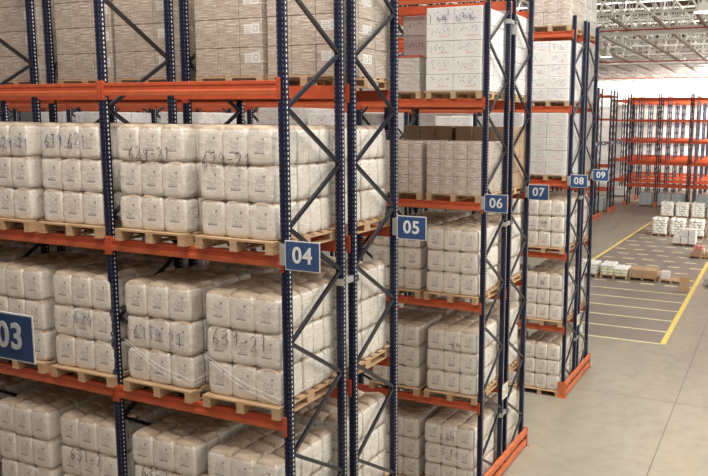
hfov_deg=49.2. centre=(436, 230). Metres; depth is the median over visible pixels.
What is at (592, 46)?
pallet
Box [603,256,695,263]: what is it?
floor marking
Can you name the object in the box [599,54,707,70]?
roof truss
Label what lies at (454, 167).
pallet
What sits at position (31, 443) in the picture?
pallet
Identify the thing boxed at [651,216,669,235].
pallet
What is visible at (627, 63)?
pipe
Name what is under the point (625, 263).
floor marking
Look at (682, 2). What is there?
ceiling
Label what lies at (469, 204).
rack
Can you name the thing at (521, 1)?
joist
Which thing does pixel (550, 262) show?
pallet
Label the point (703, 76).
pipe
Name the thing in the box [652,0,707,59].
joist
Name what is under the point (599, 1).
joist
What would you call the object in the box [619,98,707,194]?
rack
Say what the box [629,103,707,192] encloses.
rack
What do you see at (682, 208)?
pallet
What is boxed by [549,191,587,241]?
pallet
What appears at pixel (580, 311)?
floor marking
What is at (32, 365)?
pallet
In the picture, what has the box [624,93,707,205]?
rack
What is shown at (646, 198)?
pallet
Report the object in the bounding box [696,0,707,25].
joist
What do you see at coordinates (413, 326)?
pallet
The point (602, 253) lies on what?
floor marking
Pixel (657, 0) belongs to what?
window
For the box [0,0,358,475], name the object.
rack
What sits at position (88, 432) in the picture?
pallet
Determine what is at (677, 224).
pallet
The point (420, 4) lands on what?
joist
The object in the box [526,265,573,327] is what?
pallet
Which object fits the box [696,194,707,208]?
pallet
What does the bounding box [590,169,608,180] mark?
aisle sign
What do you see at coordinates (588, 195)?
rack
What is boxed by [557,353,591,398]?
guard
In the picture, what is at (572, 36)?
rack
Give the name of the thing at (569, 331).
pallet
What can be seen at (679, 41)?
roof truss
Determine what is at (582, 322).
floor marking
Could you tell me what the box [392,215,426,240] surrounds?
aisle sign
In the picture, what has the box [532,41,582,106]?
pallet
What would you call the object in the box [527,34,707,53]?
roof truss
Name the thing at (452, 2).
joist
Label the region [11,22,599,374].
rack
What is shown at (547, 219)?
pallet
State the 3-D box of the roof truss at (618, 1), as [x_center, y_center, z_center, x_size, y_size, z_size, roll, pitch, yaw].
[5.957,-11.069,39.983,34.015,1.450,0.100,4,9,24]
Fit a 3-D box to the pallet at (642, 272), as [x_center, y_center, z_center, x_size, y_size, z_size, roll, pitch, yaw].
[8.952,1.864,32.928,1.180,0.460,1.000,4,9,24]
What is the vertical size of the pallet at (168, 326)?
1.286 m
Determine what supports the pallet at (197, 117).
on the rack at (469, 204)
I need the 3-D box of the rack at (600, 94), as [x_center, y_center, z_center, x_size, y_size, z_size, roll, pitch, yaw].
[5.202,-5.793,56.253,13.590,9.032,1.123,4,9,24]
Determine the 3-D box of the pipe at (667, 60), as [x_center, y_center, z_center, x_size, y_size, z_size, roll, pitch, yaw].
[11.577,-11.803,53.712,33.000,0.118,0.070,4,9,24]
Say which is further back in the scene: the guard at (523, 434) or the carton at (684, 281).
the carton at (684, 281)
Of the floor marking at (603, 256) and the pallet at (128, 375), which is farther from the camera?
the floor marking at (603, 256)
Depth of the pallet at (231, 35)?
9.16 m
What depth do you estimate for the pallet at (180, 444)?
8.81 m
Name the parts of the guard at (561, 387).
plate, guard rail, guard rail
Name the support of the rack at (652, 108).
on the floor
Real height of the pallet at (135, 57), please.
1.466 m
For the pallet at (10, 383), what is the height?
1.286 m
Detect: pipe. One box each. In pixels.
[526,76,707,79]
[527,60,707,64]
[598,78,707,80]
[599,61,707,64]
[600,25,707,31]
[600,28,707,36]
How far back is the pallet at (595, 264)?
33.35 m
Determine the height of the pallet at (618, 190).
0.880 m
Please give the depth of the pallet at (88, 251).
10.59 m
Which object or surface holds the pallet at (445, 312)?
on the rack at (527, 107)
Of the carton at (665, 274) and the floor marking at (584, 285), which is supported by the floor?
the floor marking at (584, 285)
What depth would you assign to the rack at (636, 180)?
66.08 m
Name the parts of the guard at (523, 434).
guard rail, plate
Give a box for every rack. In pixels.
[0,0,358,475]
[0,0,397,475]
[0,0,517,475]
[8,0,534,461]
[8,15,587,381]
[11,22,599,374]
[412,88,598,218]
[458,88,602,217]
[478,90,614,212]
[479,91,617,209]
[608,95,707,202]
[611,96,707,200]
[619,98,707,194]
[622,99,707,193]
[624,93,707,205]
[627,94,707,203]
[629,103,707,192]
[632,105,707,190]
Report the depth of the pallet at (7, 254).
10.43 m
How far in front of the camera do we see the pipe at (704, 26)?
34.59 m
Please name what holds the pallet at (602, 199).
on the floor
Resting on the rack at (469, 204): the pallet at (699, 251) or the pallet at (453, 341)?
the pallet at (453, 341)
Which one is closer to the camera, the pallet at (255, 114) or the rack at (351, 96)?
the rack at (351, 96)
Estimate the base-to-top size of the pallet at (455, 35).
1.486 m
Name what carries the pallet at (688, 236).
on the floor
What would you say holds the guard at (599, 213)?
on the floor
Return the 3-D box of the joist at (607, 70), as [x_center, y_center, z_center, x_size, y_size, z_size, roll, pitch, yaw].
[10.925,-13.091,56.477,0.120,1.660,47.620,4,9,24]
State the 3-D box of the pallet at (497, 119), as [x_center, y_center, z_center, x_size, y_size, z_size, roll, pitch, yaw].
[1.854,-2.112,18.991,1.036,1.576,1.237,4,9,24]
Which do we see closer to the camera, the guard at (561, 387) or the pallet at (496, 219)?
the pallet at (496, 219)
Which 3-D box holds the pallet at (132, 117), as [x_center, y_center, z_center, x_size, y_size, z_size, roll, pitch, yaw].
[-7.034,-1.839,16.811,1.036,1.486,1.237,4,9,24]
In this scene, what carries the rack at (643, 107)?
on the floor
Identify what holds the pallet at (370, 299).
on the rack at (351, 96)
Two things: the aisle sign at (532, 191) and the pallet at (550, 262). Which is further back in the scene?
the pallet at (550, 262)
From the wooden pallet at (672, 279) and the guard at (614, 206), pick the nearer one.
the wooden pallet at (672, 279)
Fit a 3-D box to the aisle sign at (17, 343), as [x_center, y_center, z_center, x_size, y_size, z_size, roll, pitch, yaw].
[-2.641,0.648,4.697,0.480,0.300,0.018,4,9,24]
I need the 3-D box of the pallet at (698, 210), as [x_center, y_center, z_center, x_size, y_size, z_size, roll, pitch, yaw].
[18.652,-1.399,54.412,0.960,1.099,1.181,4,9,24]
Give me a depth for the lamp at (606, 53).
44.92 m
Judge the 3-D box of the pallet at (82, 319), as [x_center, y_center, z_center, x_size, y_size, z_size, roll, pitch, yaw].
[-3.943,1.079,9.488,1.000,1.286,1.200,4,9,23]
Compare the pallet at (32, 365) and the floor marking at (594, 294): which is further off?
the floor marking at (594, 294)
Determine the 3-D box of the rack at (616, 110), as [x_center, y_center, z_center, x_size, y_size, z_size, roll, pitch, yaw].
[7.420,-6.461,61.132,13.590,9.032,1.123,4,9,24]
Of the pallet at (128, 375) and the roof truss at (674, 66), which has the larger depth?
the roof truss at (674, 66)
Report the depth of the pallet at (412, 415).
14.07 m
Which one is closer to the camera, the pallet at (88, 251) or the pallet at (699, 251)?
the pallet at (88, 251)
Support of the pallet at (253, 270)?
on the rack at (351, 96)
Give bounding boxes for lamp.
[601,16,611,57]
[693,0,707,13]
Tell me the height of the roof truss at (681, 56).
1.450 m
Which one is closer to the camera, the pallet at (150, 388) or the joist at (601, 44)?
the pallet at (150, 388)
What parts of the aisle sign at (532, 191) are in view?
plate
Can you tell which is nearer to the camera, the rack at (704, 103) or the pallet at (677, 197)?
the pallet at (677, 197)
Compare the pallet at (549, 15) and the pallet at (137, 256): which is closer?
the pallet at (137, 256)
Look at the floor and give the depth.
20.01 m
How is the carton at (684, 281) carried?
on the floor
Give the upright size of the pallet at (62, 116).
1.486 m
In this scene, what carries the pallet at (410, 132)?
on the rack at (527, 107)
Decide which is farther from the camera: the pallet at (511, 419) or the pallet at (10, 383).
the pallet at (511, 419)
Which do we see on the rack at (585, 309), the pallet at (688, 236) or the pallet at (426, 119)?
the pallet at (426, 119)
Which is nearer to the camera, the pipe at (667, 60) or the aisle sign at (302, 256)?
the aisle sign at (302, 256)
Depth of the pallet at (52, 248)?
11.17 m
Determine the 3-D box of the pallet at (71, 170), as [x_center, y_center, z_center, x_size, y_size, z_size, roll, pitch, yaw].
[-3.983,-0.649,9.279,1.000,1.286,1.200,4,9,24]
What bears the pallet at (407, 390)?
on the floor
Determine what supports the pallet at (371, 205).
on the rack at (351, 96)
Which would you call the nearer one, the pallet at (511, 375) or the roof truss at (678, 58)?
the pallet at (511, 375)
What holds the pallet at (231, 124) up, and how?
on the rack at (351, 96)
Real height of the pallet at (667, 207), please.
1.099 m
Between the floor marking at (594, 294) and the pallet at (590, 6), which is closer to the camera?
the pallet at (590, 6)
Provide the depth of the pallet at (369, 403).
9.77 m
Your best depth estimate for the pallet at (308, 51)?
8.85 m
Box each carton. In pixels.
[661,270,670,278]
[679,275,689,291]
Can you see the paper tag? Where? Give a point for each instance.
(514, 27)
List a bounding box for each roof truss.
[398,0,706,37]
[398,0,707,31]
[398,20,707,53]
[400,0,695,25]
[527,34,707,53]
[527,45,707,65]
[528,13,707,42]
[597,5,706,36]
[598,58,707,75]
[598,61,707,76]
[599,35,707,56]
[599,36,707,59]
[599,41,707,62]
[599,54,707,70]
[599,55,707,73]
[601,49,707,68]
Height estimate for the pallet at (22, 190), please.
1.286 m
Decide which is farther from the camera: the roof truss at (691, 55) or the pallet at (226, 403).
the roof truss at (691, 55)
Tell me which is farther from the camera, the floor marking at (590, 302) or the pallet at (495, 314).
the floor marking at (590, 302)
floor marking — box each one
[580,311,671,321]
[582,322,665,331]
[582,334,659,343]
[584,285,682,294]
[590,302,677,311]
[593,216,659,259]
[594,294,679,302]
[595,279,690,287]
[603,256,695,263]
[625,263,701,269]
[660,262,707,343]
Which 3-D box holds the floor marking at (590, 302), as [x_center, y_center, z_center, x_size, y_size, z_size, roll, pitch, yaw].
[6.244,2.727,28.263,5.162,0.003,0.084,4,9,24]
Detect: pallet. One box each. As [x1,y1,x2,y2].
[0,0,58,84]
[0,122,64,231]
[0,239,13,246]
[0,245,38,261]
[0,251,106,373]
[0,374,46,472]
[0,383,108,475]
[10,234,93,253]
[28,360,77,375]
[38,123,142,238]
[41,112,75,122]
[41,122,93,122]
[50,258,174,387]
[54,0,116,83]
[60,396,179,475]
[72,239,172,258]
[76,112,150,122]
[94,368,129,381]
[113,0,197,82]
[115,124,230,246]
[123,265,250,403]
[131,246,228,267]
[132,410,252,475]
[139,384,209,400]
[142,123,193,123]
[161,112,236,123]
[194,0,316,85]
[195,125,335,254]
[202,273,336,420]
[207,250,279,277]
[208,422,331,475]
[218,393,299,414]
[231,124,277,124]
[246,113,258,123]
[258,108,333,124]
[267,0,389,90]
[278,256,389,380]
[294,125,389,236]
[294,390,388,475]
[308,113,383,125]
[364,112,404,138]
[369,308,442,395]
[371,55,448,98]
[373,218,442,298]
[382,139,444,199]
[383,398,441,475]
[403,16,449,98]
[404,126,455,139]
[405,295,467,318]
[405,389,446,407]
[408,210,468,222]
[419,113,467,125]
[423,220,499,304]
[424,314,497,405]
[425,406,495,475]
[426,5,505,100]
[426,140,502,202]
[435,116,482,125]
[455,126,525,193]
[455,387,517,463]
[456,301,519,376]
[458,213,521,284]
[459,11,527,102]
[486,264,530,322]
[487,198,523,248]
[489,113,531,176]
[508,328,528,388]
[525,331,570,396]
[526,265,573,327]
[528,196,575,254]
[530,113,579,180]
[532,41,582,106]
[534,0,583,35]
[538,322,582,372]
[540,258,584,315]
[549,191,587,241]
[551,42,594,107]
[561,112,592,176]
[577,0,596,40]
[582,259,601,276]
[595,196,605,211]
[600,261,630,279]
[612,186,626,196]
[628,266,659,281]
[639,191,653,206]
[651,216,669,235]
[657,192,671,206]
[658,276,679,283]
[660,201,675,216]
[669,217,686,236]
[672,193,685,206]
[673,227,697,246]
[674,202,690,218]
[688,245,707,258]
[689,218,705,238]
[690,202,705,218]
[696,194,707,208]
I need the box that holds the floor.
[82,186,707,475]
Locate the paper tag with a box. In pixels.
[511,25,517,34]
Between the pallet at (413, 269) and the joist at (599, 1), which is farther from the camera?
the joist at (599, 1)
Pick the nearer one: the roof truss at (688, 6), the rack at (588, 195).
the roof truss at (688, 6)
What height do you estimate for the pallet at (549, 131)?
1.576 m
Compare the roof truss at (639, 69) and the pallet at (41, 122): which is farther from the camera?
the roof truss at (639, 69)
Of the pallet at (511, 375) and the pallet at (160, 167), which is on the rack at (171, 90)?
the pallet at (160, 167)
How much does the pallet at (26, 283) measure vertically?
1.286 m
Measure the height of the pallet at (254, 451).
1.286 m
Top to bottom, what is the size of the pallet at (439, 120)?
1.486 m
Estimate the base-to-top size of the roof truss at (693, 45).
1.450 m
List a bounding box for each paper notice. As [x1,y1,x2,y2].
[502,381,507,399]
[577,314,579,325]
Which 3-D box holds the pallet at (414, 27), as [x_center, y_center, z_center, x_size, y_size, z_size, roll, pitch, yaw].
[0.075,-3.281,14.829,1.002,1.566,1.201,4,9,24]
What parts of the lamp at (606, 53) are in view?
lamp shade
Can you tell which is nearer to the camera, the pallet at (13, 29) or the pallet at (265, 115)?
the pallet at (13, 29)
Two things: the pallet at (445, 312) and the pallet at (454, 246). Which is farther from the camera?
the pallet at (445, 312)
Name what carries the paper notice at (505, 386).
attached to the rack at (469, 204)
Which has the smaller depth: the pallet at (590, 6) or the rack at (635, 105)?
the pallet at (590, 6)
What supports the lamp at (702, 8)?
hanging from the ceiling
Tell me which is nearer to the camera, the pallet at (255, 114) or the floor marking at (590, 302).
the pallet at (255, 114)
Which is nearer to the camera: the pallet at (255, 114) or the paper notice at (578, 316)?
the pallet at (255, 114)
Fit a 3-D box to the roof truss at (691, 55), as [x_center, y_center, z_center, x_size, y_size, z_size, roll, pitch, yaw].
[19.675,-15.198,70.155,34.015,1.450,0.100,4,9,24]
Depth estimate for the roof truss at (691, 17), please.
35.12 m
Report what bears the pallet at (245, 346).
on the rack at (171, 90)
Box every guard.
[484,427,529,475]
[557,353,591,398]
[593,212,601,220]
[607,204,616,212]
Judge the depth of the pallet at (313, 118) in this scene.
13.95 m
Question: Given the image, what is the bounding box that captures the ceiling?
[398,0,707,60]
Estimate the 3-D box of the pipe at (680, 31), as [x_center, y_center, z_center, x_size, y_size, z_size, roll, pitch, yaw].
[4.389,-9.582,37.911,33.000,0.235,0.180,4,9,24]
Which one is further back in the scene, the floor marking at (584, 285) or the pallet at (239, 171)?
the floor marking at (584, 285)
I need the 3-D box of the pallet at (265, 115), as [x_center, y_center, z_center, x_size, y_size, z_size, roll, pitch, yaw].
[-2.660,-1.567,14.840,1.036,1.576,1.237,4,9,25]
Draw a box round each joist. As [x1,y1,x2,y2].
[398,4,605,81]
[427,2,621,81]
[461,1,638,80]
[496,0,656,80]
[596,0,692,80]
[596,19,673,80]
[610,0,707,76]
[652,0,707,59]
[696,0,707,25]
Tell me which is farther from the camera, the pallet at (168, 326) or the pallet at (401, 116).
the pallet at (401, 116)
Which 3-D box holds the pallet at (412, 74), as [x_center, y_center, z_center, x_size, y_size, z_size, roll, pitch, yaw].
[-0.464,-2.703,13.715,1.000,0.722,1.244,4,9,25]
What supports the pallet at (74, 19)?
on the rack at (351, 96)
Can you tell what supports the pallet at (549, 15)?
on the rack at (572, 36)
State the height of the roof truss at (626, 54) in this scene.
1.450 m
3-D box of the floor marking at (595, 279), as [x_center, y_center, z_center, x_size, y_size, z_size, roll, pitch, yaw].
[8.143,2.186,32.224,4.983,0.003,0.150,4,9,24]
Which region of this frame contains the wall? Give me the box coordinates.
[362,64,707,190]
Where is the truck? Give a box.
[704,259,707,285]
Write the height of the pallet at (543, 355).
1.286 m
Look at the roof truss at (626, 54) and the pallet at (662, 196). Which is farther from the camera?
the pallet at (662, 196)
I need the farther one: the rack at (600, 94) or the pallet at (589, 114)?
the rack at (600, 94)
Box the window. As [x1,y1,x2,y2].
[517,0,672,8]
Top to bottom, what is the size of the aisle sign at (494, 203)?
0.300 m
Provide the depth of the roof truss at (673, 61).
75.85 m
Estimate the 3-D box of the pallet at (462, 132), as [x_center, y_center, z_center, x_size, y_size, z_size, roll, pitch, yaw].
[1.052,-1.348,14.630,1.001,1.266,1.201,4,9,23]
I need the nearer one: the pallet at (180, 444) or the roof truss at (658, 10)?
the pallet at (180, 444)
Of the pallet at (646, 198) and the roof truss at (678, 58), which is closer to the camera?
the pallet at (646, 198)
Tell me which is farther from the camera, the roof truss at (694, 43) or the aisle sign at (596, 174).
the roof truss at (694, 43)
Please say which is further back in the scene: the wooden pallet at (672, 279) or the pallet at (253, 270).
the wooden pallet at (672, 279)
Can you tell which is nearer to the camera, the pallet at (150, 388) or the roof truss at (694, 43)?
the pallet at (150, 388)
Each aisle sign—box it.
[0,311,35,364]
[279,240,319,272]
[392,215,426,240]
[481,194,507,212]
[525,184,548,200]
[567,174,587,187]
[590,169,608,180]
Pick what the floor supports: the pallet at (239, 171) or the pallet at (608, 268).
the pallet at (608, 268)
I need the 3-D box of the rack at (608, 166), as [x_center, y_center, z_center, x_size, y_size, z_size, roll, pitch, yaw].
[6.881,-6.299,59.947,13.590,9.032,1.123,4,9,24]
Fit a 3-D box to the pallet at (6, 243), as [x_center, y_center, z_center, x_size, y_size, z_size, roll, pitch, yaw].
[-6.656,0.681,12.137,1.000,1.286,1.200,4,9,24]
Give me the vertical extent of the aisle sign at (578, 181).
0.300 m
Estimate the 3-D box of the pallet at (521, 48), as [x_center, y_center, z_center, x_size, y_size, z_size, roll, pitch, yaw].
[1.058,-3.213,14.372,1.036,1.576,1.237,4,9,23]
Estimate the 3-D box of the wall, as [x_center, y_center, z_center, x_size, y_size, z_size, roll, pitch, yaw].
[15.689,-11.504,81.495,90.000,13.500,0.300,4,9,24]
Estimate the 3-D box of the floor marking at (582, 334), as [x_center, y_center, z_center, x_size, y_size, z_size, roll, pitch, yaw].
[4.391,3.272,24.282,5.240,0.003,0.084,4,9,24]
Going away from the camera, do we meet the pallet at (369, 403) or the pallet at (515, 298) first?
the pallet at (369, 403)
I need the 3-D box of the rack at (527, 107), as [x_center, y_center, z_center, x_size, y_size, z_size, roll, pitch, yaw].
[-5.006,-0.424,17.528,14.540,9.040,1.168,4,9,24]
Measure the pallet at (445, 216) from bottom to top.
1.286 m
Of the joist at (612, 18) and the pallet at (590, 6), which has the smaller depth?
the pallet at (590, 6)
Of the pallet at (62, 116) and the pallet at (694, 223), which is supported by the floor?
the pallet at (694, 223)
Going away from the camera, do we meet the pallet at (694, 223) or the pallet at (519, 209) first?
the pallet at (519, 209)
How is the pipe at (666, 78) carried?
hanging from the joist
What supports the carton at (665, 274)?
on the wooden pallet at (672, 279)
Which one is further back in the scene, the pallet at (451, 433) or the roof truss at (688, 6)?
the roof truss at (688, 6)
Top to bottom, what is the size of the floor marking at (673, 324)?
0.003 m
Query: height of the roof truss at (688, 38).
1.450 m
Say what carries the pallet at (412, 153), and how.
on the rack at (469, 204)
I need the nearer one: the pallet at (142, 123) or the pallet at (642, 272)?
the pallet at (142, 123)
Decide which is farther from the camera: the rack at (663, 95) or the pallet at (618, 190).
the pallet at (618, 190)

